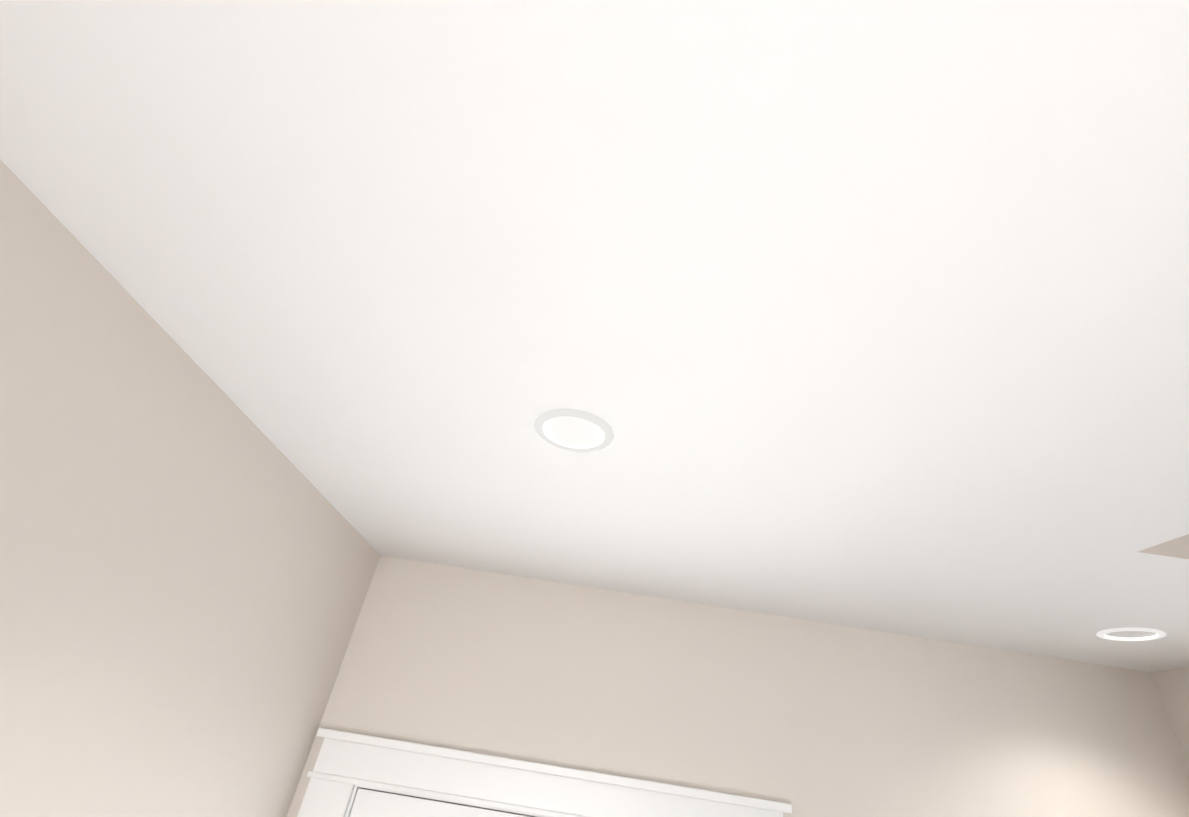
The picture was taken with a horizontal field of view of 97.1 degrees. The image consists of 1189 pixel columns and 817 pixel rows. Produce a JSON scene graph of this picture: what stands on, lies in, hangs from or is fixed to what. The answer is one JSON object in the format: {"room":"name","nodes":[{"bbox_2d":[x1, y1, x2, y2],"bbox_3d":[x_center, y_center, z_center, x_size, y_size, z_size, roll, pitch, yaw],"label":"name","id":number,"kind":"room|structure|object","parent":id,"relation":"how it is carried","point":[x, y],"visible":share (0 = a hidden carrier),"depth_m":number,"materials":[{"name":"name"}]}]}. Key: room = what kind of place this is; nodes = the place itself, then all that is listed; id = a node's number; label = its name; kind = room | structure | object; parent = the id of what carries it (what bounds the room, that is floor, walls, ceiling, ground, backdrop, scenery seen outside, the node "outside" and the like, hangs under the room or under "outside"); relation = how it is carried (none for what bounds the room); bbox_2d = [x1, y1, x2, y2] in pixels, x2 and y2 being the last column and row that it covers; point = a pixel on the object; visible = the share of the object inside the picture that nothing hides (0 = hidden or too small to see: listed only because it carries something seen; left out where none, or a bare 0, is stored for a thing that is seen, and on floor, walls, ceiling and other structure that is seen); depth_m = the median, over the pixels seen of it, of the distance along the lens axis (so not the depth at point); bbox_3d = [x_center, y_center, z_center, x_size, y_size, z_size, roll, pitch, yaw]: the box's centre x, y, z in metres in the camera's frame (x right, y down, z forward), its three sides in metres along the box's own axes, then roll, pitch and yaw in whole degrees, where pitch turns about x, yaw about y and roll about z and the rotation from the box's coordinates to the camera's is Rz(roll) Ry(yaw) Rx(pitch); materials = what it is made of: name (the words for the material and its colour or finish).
{"room":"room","nodes":[
{"label":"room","id":0,"kind":"room"},
{"bbox_2d":[0,160,380,816],"bbox_3d":[-0.924,0.101,-1.194,0.100,2.756,5.983,8,-33,2],"label":"wall","id":1,"kind":"structure","parent":0,"point":[188,558],"depth_m":0.96,"materials":[{"name":"beige paint"}]},
{"bbox_2d":[0,0,1188,671],"bbox_3d":[0.747,-0.982,-0.400,3.058,0.349,5.983,8,-33,2],"label":"ceiling","id":2,"kind":"structure","parent":0,"point":[868,314],"depth_m":0.69,"materials":[{"name":"white paint"}]},
{"bbox_2d":[534,409,613,451],"bbox_3d":[-0.040,0.037,1.051,0.160,0.029,0.160,8,-33,2],"label":"recessed light","id":3,"kind":"object","parent":2,"relation":"in","point":[606,440],"visible":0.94,"depth_m":1.03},
{"bbox_2d":[1096,628,1166,640],"bbox_3d":[1.664,0.693,1.636,0.160,0.029,0.160,8,-33,2],"label":"recessed light","id":4,"kind":"object","parent":2,"relation":"in","point":[1158,635],"visible":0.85,"depth_m":1.62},
{"bbox_2d":[287,556,1188,816],"bbox_3d":[0.606,0.912,2.025,3.158,5.300,0.150,8,-33,2],"label":"wall","id":5,"kind":"structure","parent":0,"point":[805,718],"depth_m":1.85,"materials":[{"name":"beige paint"}]},
{"bbox_2d":[349,788,535,816],"bbox_3d":[-0.441,2.085,1.105,0.907,1.987,0.117,8,-33,2],"label":"front door","id":6,"kind":"structure","parent":5,"relation":"in","point":[371,803],"depth_m":1.65,"materials":[{"name":"white wood"}]},
{"bbox_2d":[297,728,791,816],"bbox_3d":[-0.287,2.102,1.183,1.542,2.174,0.192,8,-33,2],"label":"door frame","id":7,"kind":"structure","parent":5,"relation":"attached to","point":[347,765],"depth_m":1.67,"materials":[{"name":"white painted wood"}]},
{"bbox_2d":[1150,667,1188,767],"bbox_3d":[2.272,-0.529,-0.600,0.100,5.300,5.983,8,-33,2],"label":"wall","id":8,"kind":"structure","parent":0,"point":[1172,686],"depth_m":1.87,"materials":[{"name":"beige paint"}]}
]}

